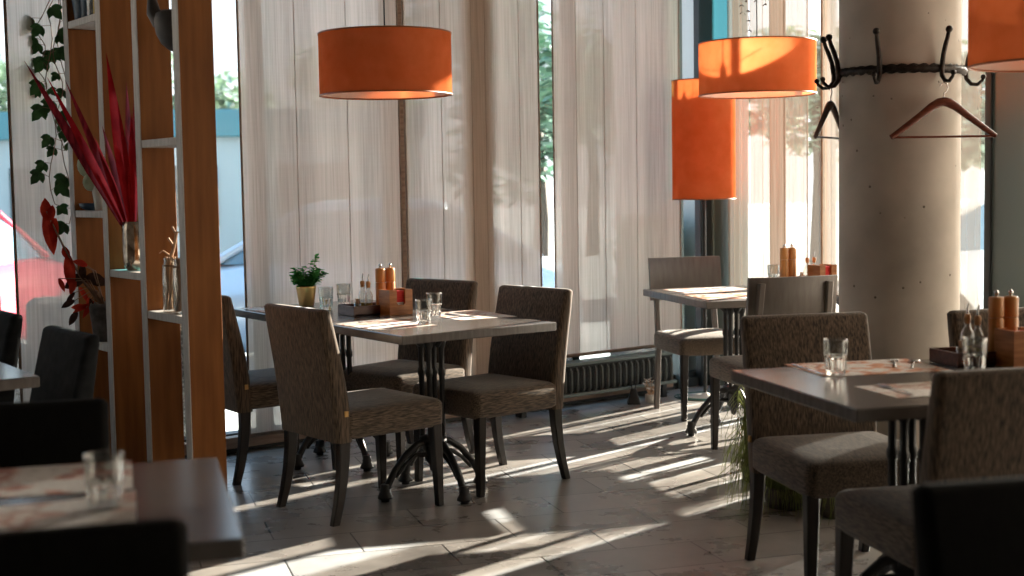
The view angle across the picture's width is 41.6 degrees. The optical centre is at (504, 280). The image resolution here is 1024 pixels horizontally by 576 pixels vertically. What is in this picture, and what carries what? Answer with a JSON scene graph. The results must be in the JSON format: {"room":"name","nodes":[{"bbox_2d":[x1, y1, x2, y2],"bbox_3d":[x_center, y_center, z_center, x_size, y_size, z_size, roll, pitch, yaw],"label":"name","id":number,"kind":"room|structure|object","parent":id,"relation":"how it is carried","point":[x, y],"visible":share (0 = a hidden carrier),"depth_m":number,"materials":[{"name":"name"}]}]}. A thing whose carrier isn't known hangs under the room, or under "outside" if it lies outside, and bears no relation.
{"room":"restaurant","nodes":[
{"label":"restaurant","id":0,"kind":"room"},
{"bbox_2d":[189,385,892,575],"bbox_3d":[1.177,1.262,1.621,9.020,0.120,11.520,-4,5,-36],"label":"floor","id":1,"kind":"structure","parent":0,"point":[642,496],"depth_m":5.47,"materials":[{"name":"grey tile"}]},
{"bbox_2d":[0,310,22,402],"bbox_3d":[-2.248,0.564,5.320,0.587,0.860,0.474,-4,5,-36],"label":"upholstered chair","id":2,"kind":"object","parent":1,"relation":"on","point":[10,323],"visible":0.49,"depth_m":5.25,"materials":[{"name":"black fabric"}]},
{"bbox_2d":[0,362,39,390],"bbox_3d":[-2.124,0.668,4.612,0.740,0.750,1.200,-4,5,-35],"label":"pedestal table","id":3,"kind":"object","parent":1,"relation":"on","point":[11,378],"visible":1,"depth_m":4.29,"materials":[{"name":"grey laminate"}]},
{"bbox_2d":[0,398,109,468],"bbox_3d":[-1.064,0.724,2.812,0.474,0.860,0.587,-2,4,-15],"label":"upholstered chair","id":4,"kind":"object","parent":1,"relation":"on","point":[52,432],"visible":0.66,"depth_m":3.04,"materials":[{"name":"black fabric"}]},
{"bbox_2d":[29,325,99,401],"bbox_3d":[-1.707,0.612,4.522,0.587,0.860,0.474,-4,5,-36],"label":"upholstered chair","id":5,"kind":"object","parent":1,"relation":"on","point":[66,363],"visible":0.28,"depth_m":4.56,"materials":[{"name":"black fabric"}]},
{"bbox_2d":[0,518,188,575],"bbox_3d":[-0.751,0.763,2.184,0.474,0.860,0.587,-2,4,-15],"label":"upholstered chair","id":6,"kind":"object","parent":1,"relation":"on","point":[152,547],"visible":1,"depth_m":1.91,"materials":[{"name":"black fabric"}]},
{"bbox_2d":[0,457,244,563],"bbox_3d":[-1.154,0.805,2.463,1.300,0.750,0.720,-2,4,-15],"label":"pedestal table","id":7,"kind":"object","parent":1,"relation":"on","point":[195,492],"visible":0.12,"depth_m":2.55,"materials":[{"name":"grey laminate"}]},
{"bbox_2d":[0,460,132,497],"bbox_3d":[-0.973,0.406,2.735,0.420,0.001,0.290,-2,4,-15],"label":"placemat","id":8,"kind":"object","parent":7,"relation":"on","point":[65,478],"visible":0.86,"depth_m":2.76,"materials":[{"name":"beige paper"}]},
{"bbox_2d":[0,490,136,530],"bbox_3d":[-0.893,0.422,2.395,0.460,0.013,0.260,-2,4,-15],"label":"placemat","id":9,"kind":"object","parent":7,"relation":"on","point":[69,512],"visible":0.58,"depth_m":2.43,"materials":[{"name":"beige paper"}]},
{"bbox_2d":[83,449,123,511],"bbox_3d":[-0.731,0.368,2.462,0.073,0.108,0.073,-4,5,-40],"label":"tumbler","id":10,"kind":"object","parent":9,"relation":"on","point":[104,493],"visible":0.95,"depth_m":2.44,"materials":[{"name":"clear glass"}]},
{"bbox_2d":[62,0,227,488],"bbox_3d":[-1.534,-0.273,5.646,0.142,2.460,1.270,-4,5,-36],"label":"divider","id":11,"kind":"object","parent":1,"relation":"on","point":[139,369],"visible":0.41,"depth_m":5.46,"materials":[{"name":"orange wood"}]},
{"bbox_2d":[29,0,80,234],"bbox_3d":[-1.982,-0.777,6.082,0.405,1.148,0.151,1,4,23],"label":"ivy","id":12,"kind":"object","parent":11,"relation":"hanging from","point":[40,63],"visible":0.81,"depth_m":6.08,"materials":[{"name":"green plant"}]},
{"bbox_2d":[40,198,106,341],"bbox_3d":[-1.875,-0.051,5.982,0.330,0.640,0.140,-1,4,0],"label":"begonias","id":13,"kind":"object","parent":11,"relation":"on","point":[50,228],"visible":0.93,"depth_m":5.95,"materials":[{"name":"red plant"}]},
{"bbox_2d":[68,14,94,29],"bbox_3d":[-1.788,-1.135,5.912,0.138,0.030,0.354,-4,5,-36],"label":"shelf","id":14,"kind":"object","parent":11,"relation":"attached to","point":[87,22],"depth_m":5.92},
{"bbox_2d":[77,160,101,209],"bbox_3d":[-1.806,-0.451,5.959,0.166,0.278,0.084,-1,4,0],"label":"cactus","id":15,"kind":"object","parent":11,"relation":"on","point":[88,184],"visible":0.2,"depth_m":5.94,"materials":[{"name":"green plant"}]},
{"bbox_2d":[92,185,101,209],"bbox_3d":[-1.790,-0.380,5.964,0.084,0.135,0.084,-1,4,0],"label":"pot","id":16,"kind":"object","parent":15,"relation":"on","point":[97,198],"depth_m":5.94,"materials":[{"name":"beige ceramic"}]},
{"bbox_2d":[89,301,106,341],"bbox_3d":[-1.776,0.181,5.999,0.140,0.170,0.140,-1,4,0],"label":"pot","id":17,"kind":"object","parent":11,"relation":"on","point":[97,310],"depth_m":5.94,"materials":[{"name":"grey stone"}]},
{"bbox_2d":[110,269,140,279],"bbox_3d":[-1.528,-0.029,5.664,0.138,0.030,0.354,-4,5,-36],"label":"shelf","id":18,"kind":"object","parent":11,"relation":"attached to","point":[115,274],"depth_m":5.66,"materials":[{"name":"grey wood"}]},
{"bbox_2d":[122,221,139,270],"bbox_3d":[-1.564,-0.148,5.684,0.092,0.205,0.092,-1,4,0],"label":"vase","id":19,"kind":"object","parent":11,"relation":"on","point":[130,230],"visible":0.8,"depth_m":5.64,"materials":[{"name":"clear glass"}]},
{"bbox_2d":[25,53,137,227],"bbox_3d":[-1.767,-0.515,5.654,0.463,0.864,0.085,-1,4,2],"label":"leaves","id":20,"kind":"object","parent":19,"relation":"in","point":[117,187],"visible":0.98,"depth_m":5.65,"materials":[{"name":"red plant"}]},
{"bbox_2d":[142,137,175,147],"bbox_3d":[-1.295,-0.543,5.301,0.138,0.030,0.354,-4,5,-36],"label":"shelf","id":21,"kind":"object","parent":11,"relation":"attached to","point":[147,142],"depth_m":5.29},
{"bbox_2d":[147,0,172,51],"bbox_3d":[-1.279,-1.163,5.222,0.178,0.555,0.172,3,6,42],"label":"jug","id":22,"kind":"object","parent":11,"relation":"on","point":[161,20],"visible":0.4,"depth_m":5.18,"materials":[{"name":"black ceramic"}]},
{"bbox_2d":[154,9,172,51],"bbox_3d":[-1.274,-0.968,5.234,0.172,0.165,0.172,-1,4,0],"label":"bowl","id":23,"kind":"object","parent":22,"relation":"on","point":[162,18],"depth_m":5.17,"materials":[{"name":"grey ceramic"}]},
{"bbox_2d":[148,309,181,323],"bbox_3d":[-1.283,0.140,5.349,0.138,0.030,0.354,-4,5,-36],"label":"shelf","id":24,"kind":"object","parent":11,"relation":"attached to","point":[155,316],"depth_m":5.36,"materials":[{"name":"grey wood"}]},
{"bbox_2d":[162,258,179,312],"bbox_3d":[-1.329,0.016,5.370,0.068,0.215,0.067,-1,4,0],"label":"bottle vase","id":25,"kind":"object","parent":11,"relation":"on","point":[163,258],"visible":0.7,"depth_m":5.36,"materials":[{"name":"clear glass"}]},
{"bbox_2d":[159,226,178,309],"bbox_3d":[-1.323,-0.051,5.359,0.103,0.332,0.051,3,6,43],"label":"bundle","id":26,"kind":"object","parent":25,"relation":"in","point":[171,288],"visible":0.93,"depth_m":5.36,"materials":[{"name":"brown wood"}]},
{"bbox_2d":[221,295,335,484],"bbox_3d":[-1.148,0.469,6.392,0.587,0.860,0.478,-4,5,-35],"label":"upholstered chair","id":27,"kind":"object","parent":1,"relation":"on","point":[245,390],"visible":0.45,"depth_m":6.10,"materials":[{"name":"brown fabric"}]},
{"bbox_2d":[264,303,443,526],"bbox_3d":[-0.623,0.515,5.622,0.587,0.860,0.478,-4,5,-38],"label":"upholstered chair","id":28,"kind":"object","parent":1,"relation":"on","point":[315,401],"visible":0.99,"depth_m":5.45,"materials":[{"name":"brown fabric"}]},
{"bbox_2d":[234,299,555,504],"bbox_3d":[-0.554,0.529,6.183,0.755,0.750,1.640,-4,5,-35],"label":"pedestal table","id":29,"kind":"object","parent":1,"relation":"on","point":[443,330],"visible":0.62,"depth_m":5.78,"materials":[{"name":"grey laminate"}]},
{"bbox_2d":[289,253,328,306],"bbox_3d":[-0.977,-0.004,6.678,0.195,0.257,0.178,-1,4,0],"label":"potted plant","id":30,"kind":"object","parent":29,"relation":"on","point":[306,286],"visible":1,"depth_m":6.65,"materials":[{"name":"green plant"}]},
{"bbox_2d":[338,288,412,315],"bbox_3d":[-0.595,0.095,6.187,0.260,0.115,0.245,-4,5,-35],"label":"holder","id":31,"kind":"object","parent":29,"relation":"on","point":[388,305],"visible":0.96,"depth_m":6.13,"materials":[{"name":"red wood"}]},
{"bbox_2d":[338,302,379,315],"bbox_3d":[-0.620,0.127,6.226,0.260,0.043,0.155,-4,5,-35],"label":"tray","id":32,"kind":"object","parent":31,"relation":"on","point":[343,309],"depth_m":6.14,"materials":[{"name":"brown wood"}]},
{"bbox_2d":[375,264,385,304],"bbox_3d":[-0.574,0.030,6.219,0.047,0.220,0.047,-4,5,-35],"label":"pepper mill","id":33,"kind":"object","parent":31,"relation":"in","point":[380,279],"visible":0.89,"depth_m":6.20,"materials":[{"name":"brown wood"}]},
{"bbox_2d":[333,319,433,329],"bbox_3d":[-0.517,0.184,5.727,0.280,0.001,0.400,-4,5,-37],"label":"placemat","id":34,"kind":"object","parent":29,"relation":"on","point":[387,324],"visible":0.9,"depth_m":5.71,"materials":[{"name":"white paper"}]},
{"bbox_2d":[415,299,431,324],"bbox_3d":[-0.343,0.131,5.683,0.073,0.108,0.073,-2,4,-17],"label":"tumbler","id":35,"kind":"object","parent":34,"relation":"on","point":[423,317],"visible":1,"depth_m":5.66,"materials":[{"name":"clear glass"}]},
{"bbox_2d":[440,310,515,319],"bbox_3d":[-0.167,0.153,6.076,0.280,0.001,0.400,-3,5,-29],"label":"placemat","id":36,"kind":"object","parent":29,"relation":"on","point":[478,314],"visible":0.85,"depth_m":6.04,"materials":[{"name":"white paper"}]},
{"bbox_2d":[343,278,477,460],"bbox_3d":[-0.490,0.438,6.662,0.478,0.860,0.587,3,5,41],"label":"upholstered chair","id":37,"kind":"object","parent":1,"relation":"on","point":[401,374],"visible":0.56,"depth_m":6.67,"materials":[{"name":"brown fabric"}]},
{"bbox_2d":[412,285,572,497],"bbox_3d":[-0.056,0.471,6.094,0.587,0.860,0.478,-5,5,-41],"label":"upholstered chair","id":38,"kind":"object","parent":1,"relation":"on","point":[526,373],"visible":0.9,"depth_m":6.06,"materials":[{"name":"brown fabric"}]},
{"bbox_2d":[515,350,676,417],"bbox_3d":[0.533,0.609,8.060,1.260,0.285,0.115,-4,5,-36],"label":"heater","id":39,"kind":"object","parent":1,"relation":"on","point":[589,376],"visible":0.62,"depth_m":8.10,"materials":[{"name":"grey metal"}]},
{"bbox_2d":[672,0,683,388],"bbox_3d":[1.091,-0.951,8.611,0.025,3.300,0.100,-4,5,-36],"label":"trim","id":40,"kind":"structure","parent":1,"relation":"on","point":[676,358],"depth_m":8.62,"materials":[{"name":"grey"}]},
{"bbox_2d":[643,285,746,435],"bbox_3d":[1.184,0.436,7.063,0.645,0.750,0.880,-2,4,-14],"label":"pedestal table","id":41,"kind":"object","parent":1,"relation":"on","point":[737,306],"visible":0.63,"depth_m":7.09,"materials":[{"name":"grey laminate"}]},
{"bbox_2d":[662,286,746,292],"bbox_3d":[1.100,0.048,7.243,0.420,0.001,0.300,-2,4,-17],"label":"placemat","id":42,"kind":"object","parent":41,"relation":"on","point":[731,288],"visible":0.93,"depth_m":7.24,"materials":[{"name":"white paper"}]},
{"bbox_2d":[686,293,746,299],"bbox_3d":[1.152,0.075,6.845,0.400,0.001,0.300,-2,4,-14],"label":"placemat","id":43,"kind":"object","parent":41,"relation":"on","point":[722,295],"visible":0.69,"depth_m":6.84,"materials":[{"name":"white paper"}]},
{"bbox_2d":[648,256,744,421],"bbox_3d":[1.121,0.316,7.786,0.444,0.888,0.555,-2,4,-13],"label":"chair","id":44,"kind":"object","parent":1,"relation":"on","point":[694,271],"visible":0.69,"depth_m":7.93,"materials":[{"name":"grey fabric"}]},
{"bbox_2d":[671,78,735,400],"bbox_3d":[1.224,-0.253,8.285,0.389,1.948,0.389,-1,4,0],"label":"floor lamp","id":45,"kind":"object","parent":1,"relation":"on","point":[703,129],"visible":0.72,"depth_m":8.09,"materials":[{"name":"orange fabric"}]},
{"bbox_2d":[721,386,749,483],"bbox_3d":[1.122,0.674,5.996,0.324,0.430,0.333,-1,4,0],"label":"potted grass","id":46,"kind":"object","parent":1,"relation":"on","point":[743,409],"depth_m":5.97,"materials":[{"name":"green plant"}]},
{"bbox_2d":[718,421,802,515],"bbox_3d":[1.153,0.738,5.524,0.540,0.368,0.533,-1,4,0],"label":"potted grass","id":47,"kind":"object","parent":1,"relation":"on","point":[774,492],"depth_m":5.47,"materials":[{"name":"green plant"}]},
{"bbox_2d":[709,275,837,449],"bbox_3d":[1.283,0.406,6.495,0.444,0.888,0.555,-2,4,-14],"label":"chair","id":48,"kind":"object","parent":1,"relation":"on","point":[800,294],"visible":0.31,"depth_m":6.24,"materials":[{"name":"fabric"}]},
{"bbox_2d":[784,486,834,524],"bbox_3d":[1.320,0.791,5.355,0.430,0.281,0.432,-1,4,0],"label":"potted grass","id":49,"kind":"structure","parent":1,"relation":"on","point":[827,505],"depth_m":5.30,"materials":[{"name":"green plant"}]},
{"bbox_2d":[740,311,918,575],"bbox_3d":[1.116,0.563,4.535,0.478,0.860,0.587,-2,4,-11],"label":"upholstered chair","id":50,"kind":"object","parent":1,"relation":"on","point":[817,455],"visible":0.8,"depth_m":4.67,"materials":[{"name":"brown fabric"}]},
{"bbox_2d":[836,281,838,304],"bbox_3d":[1.868,0.409,7.281,0.600,0.750,0.960,-2,4,-14],"label":"pedestal table","id":51,"kind":"object","parent":1,"relation":"on","point":[837,294],"visible":0.02,"depth_m":6.98,"materials":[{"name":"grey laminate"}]},
{"bbox_2d":[796,264,836,276],"bbox_3d":[1.650,-0.033,7.434,0.260,0.115,0.245,-3,5,-28],"label":"holder","id":52,"kind":"object","parent":51,"relation":"on","point":[813,270],"visible":0.26,"depth_m":7.37,"materials":[{"name":"red wood"}]},
{"bbox_2d":[780,244,788,276],"bbox_3d":[1.542,-0.095,7.449,0.047,0.220,0.047,-3,5,-28],"label":"pepper mill","id":53,"kind":"object","parent":52,"relation":"in","point":[784,252],"visible":0.86,"depth_m":7.43,"materials":[{"name":"brown wood"}]},
{"bbox_2d":[731,359,1004,575],"bbox_3d":[1.576,0.647,4.023,1.600,0.750,0.775,-2,4,-14],"label":"pedestal table","id":54,"kind":"object","parent":1,"relation":"on","point":[838,396],"visible":0.54,"depth_m":3.87,"materials":[{"name":"grey laminate"}]},
{"bbox_2d":[785,359,953,376],"bbox_3d":[1.120,0.267,4.171,0.420,0.001,0.290,-2,4,-12],"label":"placemat","id":55,"kind":"object","parent":54,"relation":"on","point":[866,367],"visible":0.9,"depth_m":4.16,"materials":[{"name":"beige paper"}]},
{"bbox_2d":[823,337,847,375],"bbox_3d":[0.987,0.226,4.028,0.073,0.108,0.073,-1,4,-6],"label":"tumbler","id":56,"kind":"object","parent":55,"relation":"on","point":[835,363],"visible":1,"depth_m":4.01,"materials":[{"name":"clear glass"}]},
{"bbox_2d":[854,381,931,397],"bbox_3d":[1.175,0.297,3.732,0.340,0.001,0.220,-2,4,-16],"label":"placemat","id":57,"kind":"object","parent":54,"relation":"on","point":[919,389],"visible":0.48,"depth_m":3.73,"materials":[{"name":"beige paper"}]},
{"bbox_2d":[962,337,987,369],"bbox_3d":[1.394,0.221,4.003,0.073,0.108,0.073,-3,5,-29],"label":"tumbler","id":58,"kind":"object","parent":54,"relation":"on","point":[972,360],"visible":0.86,"depth_m":3.98,"materials":[{"name":"clear glass"}]},
{"bbox_2d":[929,327,1023,367],"bbox_3d":[1.501,0.202,4.188,0.260,0.115,0.245,-2,4,-14],"label":"holder","id":59,"kind":"object","parent":54,"relation":"on","point":[1008,352],"visible":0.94,"depth_m":4.13,"materials":[{"name":"red wood"}]},
{"bbox_2d":[929,345,995,366],"bbox_3d":[1.490,0.234,4.234,0.260,0.043,0.155,-2,4,-14],"label":"tray","id":60,"kind":"object","parent":59,"relation":"on","point":[949,356],"depth_m":4.18,"materials":[{"name":"red wood"}]},
{"bbox_2d":[988,290,1003,350],"bbox_3d":[1.533,0.137,4.210,0.047,0.220,0.047,-2,4,-14],"label":"pepper mill","id":61,"kind":"object","parent":59,"relation":"in","point":[995,303],"visible":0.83,"depth_m":4.19,"materials":[{"name":"brown wood"}]},
{"bbox_2d":[1003,289,1018,329],"bbox_3d":[1.582,0.136,4.223,0.047,0.220,0.047,-2,4,-15],"label":"pepper mill","id":62,"kind":"object","parent":59,"relation":"in","point":[1011,303],"visible":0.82,"depth_m":4.20,"materials":[{"name":"brown wood"}]},
{"bbox_2d":[839,0,961,447],"bbox_3d":[1.633,-0.744,5.583,0.486,3.300,0.486,-1,4,0],"label":"column","id":63,"kind":"structure","parent":1,"relation":"on","point":[900,199],"depth_m":5.41,"materials":[{"name":"concrete"}]},
{"bbox_2d":[814,25,985,89],"bbox_3d":[1.630,-0.907,5.566,0.683,0.221,0.634,-1,4,0],"label":"coat rack","id":64,"kind":"object","parent":63,"relation":"attached to","point":[837,73],"visible":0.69,"depth_m":5.36,"materials":[{"name":"metal"}]},
{"bbox_2d":[813,88,838,139],"bbox_3d":[1.359,-0.700,5.627,0.028,0.221,0.441,1,5,30],"label":"hanger","id":65,"kind":"object","parent":64,"relation":"hanging from","point":[830,105],"visible":0.73,"depth_m":5.57,"materials":[{"name":"brown wood"}]},
{"bbox_2d":[889,82,996,138],"bbox_3d":[1.723,-0.670,5.298,0.441,0.221,0.028,-1,4,-6],"label":"hanger","id":66,"kind":"object","parent":64,"relation":"hanging from","point":[937,103],"visible":1,"depth_m":5.29,"materials":[{"name":"red wood"}]},
{"bbox_2d":[835,367,1023,575],"bbox_3d":[1.230,0.625,3.634,0.478,0.860,0.587,-2,4,-12],"label":"upholstered chair","id":67,"kind":"object","parent":1,"relation":"on","point":[974,429],"visible":0.52,"depth_m":3.34,"materials":[{"name":"brown fabric"}]},
{"bbox_2d":[911,476,1023,575],"bbox_3d":[0.929,0.754,1.905,0.474,0.860,0.587,-2,4,-13],"label":"upholstered chair","id":68,"kind":"object","parent":1,"relation":"on","point":[972,527],"visible":1,"depth_m":2.07,"materials":[{"name":"black fabric"}]},
{"bbox_2d":[947,307,1023,346],"bbox_3d":[1.874,0.544,4.617,0.478,0.860,0.587,-2,4,-14],"label":"upholstered chair","id":69,"kind":"object","parent":1,"relation":"on","point":[955,318],"visible":0.18,"depth_m":4.78,"materials":[{"name":"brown fabric"}]},
{"bbox_2d":[983,72,992,308],"bbox_3d":[2.583,-0.870,7.108,0.130,3.300,0.035,-4,5,-36],"label":"trim","id":70,"kind":"structure","parent":1,"relation":"on","point":[988,174],"depth_m":7.09,"materials":[{"name":"grey"}]},
{"bbox_2d":[992,72,1023,306],"bbox_3d":[2.689,-0.865,7.016,0.150,3.300,0.250,-4,5,-36],"label":"wall","id":71,"kind":"structure","parent":1,"relation":"on","point":[1008,88],"depth_m":7.02,"materials":[{"name":"grey paint"}]},
{"bbox_3d":[4.785,0.921,4.394,6.949,0.080,9.325,-1,4,0],"label":"baseboard","id":72,"kind":"structure","parent":1,"relation":"on","visible":0},
{"bbox_2d":[736,0,831,315],"bbox_3d":[1.726,-0.914,8.358,0.080,3.120,0.715,-4,5,-36],"label":"window","id":73,"kind":"structure","parent":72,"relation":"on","point":[743,3],"depth_m":8.61,"materials":[{"name":"grey"}]},
{"bbox_2d":[824,0,835,311],"bbox_3d":[2.063,-0.887,7.903,0.080,3.120,0.420,-4,5,-36],"label":"window","id":74,"kind":"structure","parent":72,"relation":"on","point":[827,3],"depth_m":8.06,"materials":[{"name":"grey"}]},
{"bbox_2d":[682,0,695,369],"bbox_3d":[1.085,-0.949,9.280,0.110,3.600,0.880,-4,5,-36],"label":"wall","id":75,"kind":"structure","parent":0,"point":[687,5],"depth_m":9.00,"materials":[{"name":"grey paint"}]},
{"bbox_2d":[398,0,406,287],"bbox_3d":[-0.563,-0.874,7.321,0.060,3.215,0.025,-4,5,-36],"label":"trim","id":76,"kind":"structure","parent":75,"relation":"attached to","point":[399,1],"depth_m":7.33,"materials":[{"name":"beige wood"}]},
{"bbox_2d":[184,376,698,458],"bbox_3d":[-2.287,0.908,6.276,8.980,0.080,0.135,-4,5,-36],"label":"baseboard","id":77,"kind":"structure","parent":75,"relation":"attached to","point":[692,381],"depth_m":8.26,"materials":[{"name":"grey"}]},
{"bbox_2d":[693,0,712,385],"bbox_3d":[1.286,-0.964,8.736,0.120,3.300,0.050,-4,5,-36],"label":"trim","id":78,"kind":"structure","parent":75,"relation":"attached to","point":[702,9],"depth_m":8.73,"materials":[{"name":"grey"}]},
{"bbox_2d":[712,199,736,385],"bbox_3d":[1.414,-0.026,8.777,0.062,1.420,0.245,-4,5,-36],"label":"wall panel","id":79,"kind":"object","parent":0,"point":[720,208],"visible":0.07,"depth_m":8.73,"materials":[{"name":"grey"}]},
{"bbox_2d":[712,0,736,158],"bbox_3d":[1.388,-1.612,8.664,0.030,1.760,0.245,-4,5,-36],"label":"window","id":80,"kind":"structure","parent":79,"relation":"attached to","point":[719,7],"depth_m":8.67,"materials":[{"name":"grey"}]},
{"bbox_3d":[1.119,-2.139,1.371,14.103,0.100,14.614,-1,4,0],"label":"ceiling","id":81,"kind":"structure","parent":0,"visible":0},
{"bbox_2d":[3,0,74,401],"bbox_3d":[-1.967,-0.758,6.213,0.632,3.200,0.011,-4,5,-36],"label":"sheer curtain","id":82,"kind":"object","parent":81,"relation":"hanging from","point":[40,298],"visible":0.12,"depth_m":6.11,"materials":[{"name":"fabric"}]},
{"bbox_2d":[235,0,403,437],"bbox_3d":[-0.941,-0.830,6.971,0.938,3.200,0.011,-4,5,-36],"label":"sheer curtain","id":83,"kind":"object","parent":81,"relation":"hanging from","point":[323,176],"visible":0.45,"depth_m":6.92,"materials":[{"name":"fabric"}]},
{"bbox_2d":[317,0,452,99],"bbox_3d":[-0.550,-1.612,6.030,0.601,1.558,0.601,-1,4,0],"label":"pendant lamp","id":84,"kind":"object","parent":81,"relation":"hanging from","point":[383,62],"visible":1,"depth_m":5.82,"materials":[{"name":"orange fabric"}]},
{"bbox_2d":[401,0,542,374],"bbox_3d":[-0.172,-0.883,7.539,0.927,3.200,0.012,-4,5,-36],"label":"sheer curtain","id":85,"kind":"object","parent":81,"relation":"hanging from","point":[472,155],"visible":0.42,"depth_m":7.57,"materials":[{"name":"fabric"}]},
{"bbox_2d":[551,0,681,357],"bbox_3d":[0.689,-1.053,8.169,1.023,2.980,0.011,-4,5,-36],"label":"sheer curtain","id":86,"kind":"object","parent":81,"relation":"hanging from","point":[615,63],"visible":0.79,"depth_m":8.17,"materials":[{"name":"fabric"}]},
{"bbox_2d":[727,0,749,354],"bbox_3d":[1.460,-0.976,8.443,0.018,3.200,0.175,-4,5,-36],"label":"sheer curtain","id":87,"kind":"object","parent":81,"relation":"hanging from","point":[734,269],"visible":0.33,"depth_m":8.45,"materials":[{"name":"fabric"}]},
{"bbox_2d":[698,0,816,98],"bbox_3d":[1.283,-1.718,6.877,0.599,1.531,0.599,-1,4,0],"label":"pendant lamp","id":88,"kind":"object","parent":81,"relation":"hanging from","point":[751,67],"visible":1,"depth_m":6.67,"materials":[{"name":"orange fabric"}]},
{"bbox_2d":[750,0,769,277],"bbox_3d":[1.570,-0.967,8.295,0.020,3.200,0.165,-4,5,-34],"label":"sheer curtain","id":89,"kind":"object","parent":81,"relation":"hanging from","point":[757,266],"visible":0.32,"depth_m":8.32,"materials":[{"name":"fabric"}]},
{"bbox_2d":[769,0,785,272],"bbox_3d":[1.658,-0.961,8.186,0.016,3.200,0.125,-4,5,-39],"label":"drape","id":90,"kind":"object","parent":81,"relation":"hanging from","point":[777,210],"visible":0.34,"depth_m":8.21,"materials":[{"name":"fabric"}]},
{"bbox_2d":[783,0,807,275],"bbox_3d":[1.738,-0.954,8.068,0.022,3.200,0.171,-4,5,-39],"label":"sheer curtain","id":91,"kind":"object","parent":81,"relation":"hanging from","point":[792,121],"visible":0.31,"depth_m":8.08,"materials":[{"name":"fabric"}]},
{"bbox_2d":[821,0,838,305],"bbox_3d":[1.969,-0.935,7.755,0.027,3.200,0.370,-4,5,-37],"label":"sheer curtain","id":92,"kind":"object","parent":81,"relation":"hanging from","point":[834,3],"visible":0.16,"depth_m":7.86,"materials":[{"name":"fabric"}]},
{"bbox_2d":[960,0,980,309],"bbox_3d":[2.430,-0.901,7.170,0.012,3.200,0.230,-4,5,-36],"label":"sheer curtain","id":93,"kind":"object","parent":81,"relation":"hanging from","point":[973,161],"visible":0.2,"depth_m":7.15,"materials":[{"name":"fabric"}]},
{"bbox_2d":[967,0,1023,72],"bbox_3d":[1.832,-1.514,4.405,0.601,1.603,0.601,-1,4,0],"label":"pendant lamp","id":94,"kind":"object","parent":81,"relation":"hanging from","point":[995,27],"visible":1,"depth_m":4.34,"materials":[{"name":"orange fabric"}]},
{"label":"outside","id":95,"kind":"structure","parent":0,"visible":0},
{"bbox_2d":[245,200,969,355],"bbox_3d":[9.990,-0.661,30.042,140.000,0.200,120.000,-1,4,0],"label":"ground","id":96,"kind":"structure","parent":95,"point":[551,209],"depth_m":38.80,"materials":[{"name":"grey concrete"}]},
{"bbox_2d":[0,53,7,111],"bbox_3d":[-13.422,-3.356,33.873,5.134,5.436,5.166,-1,4,0],"label":"tree","id":97,"kind":"object","parent":96,"relation":"on","point":[3,97],"visible":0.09,"depth_m":33.22,"materials":[{"name":"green plant"}]},
{"bbox_2d":[0,210,15,312],"bbox_3d":[-5.250,0.051,12.228,1.816,1.440,4.300,-1,4,2],"label":"car","id":98,"kind":"object","parent":96,"relation":"on","point":[7,272],"visible":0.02,"depth_m":12.09,"materials":[{"name":"red paint"}]},
{"bbox_2d":[0,109,242,257],"bbox_3d":[-8.131,-1.658,25.874,13.200,3.000,3.250,-1,4,-4],"label":"building","id":99,"kind":"structure","parent":96,"relation":"on","point":[227,120],"depth_m":24.57,"materials":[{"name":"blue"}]},
{"bbox_2d":[171,52,238,109],"bbox_3d":[-8.152,-3.537,35.416,5.053,5.397,4.663,-1,4,-6],"label":"tree","id":100,"kind":"object","parent":96,"relation":"on","point":[222,101],"visible":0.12,"depth_m":35.00,"materials":[{"name":"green plant"}]},
{"bbox_2d":[220,241,554,352],"bbox_3d":[-1.550,0.002,12.029,4.300,1.440,1.816,-1,4,-6],"label":"car","id":101,"kind":"object","parent":96,"relation":"on","point":[231,260],"visible":0.02,"depth_m":11.15,"materials":[{"name":"silver metal"}]},
{"bbox_2d":[225,303,838,430],"bbox_3d":[-1.481,0.833,9.374,20.000,0.160,3.840,-4,5,-36],"label":"floor","id":102,"kind":"structure","parent":96,"relation":"on","point":[231,418],"depth_m":8.30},
{"bbox_2d":[14,324,185,436],"bbox_3d":[-2.222,0.462,7.442,1.040,0.840,0.820,-4,5,-36],"label":"wicker armchair","id":103,"kind":"object","parent":102,"relation":"on","point":[17,391],"visible":0.02,"depth_m":7.29,"materials":[{"name":"grey"}]},
{"bbox_2d":[538,1,552,256],"bbox_3d":[0.374,-2.372,20.727,4.140,4.885,4.139,-1,4,0],"label":"tree","id":104,"kind":"object","parent":96,"relation":"on","point":[545,57],"visible":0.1,"depth_m":20.48,"materials":[{"name":"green plant"}]},
{"bbox_2d":[749,21,838,264],"bbox_3d":[4.885,-2.054,21.432,3.324,3.991,2.604,-1,4,0],"label":"tree","id":105,"kind":"object","parent":96,"relation":"on","point":[814,101],"visible":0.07,"depth_m":21.38,"materials":[{"name":"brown plant"}]},
{"bbox_2d":[960,194,983,309],"bbox_3d":[5.299,-0.086,11.630,4.300,1.440,1.816,1,5,28],"label":"car","id":106,"kind":"object","parent":96,"relation":"on","point":[977,277],"visible":0.13,"depth_m":11.42,"materials":[{"name":"white paint"}]},
{"bbox_2d":[961,40,984,171],"bbox_3d":[8.400,-2.337,23.081,3.715,4.199,3.890,-3,4,-22],"label":"tree","id":107,"kind":"object","parent":96,"relation":"on","point":[979,106],"visible":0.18,"depth_m":22.62,"materials":[{"name":"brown plant"}]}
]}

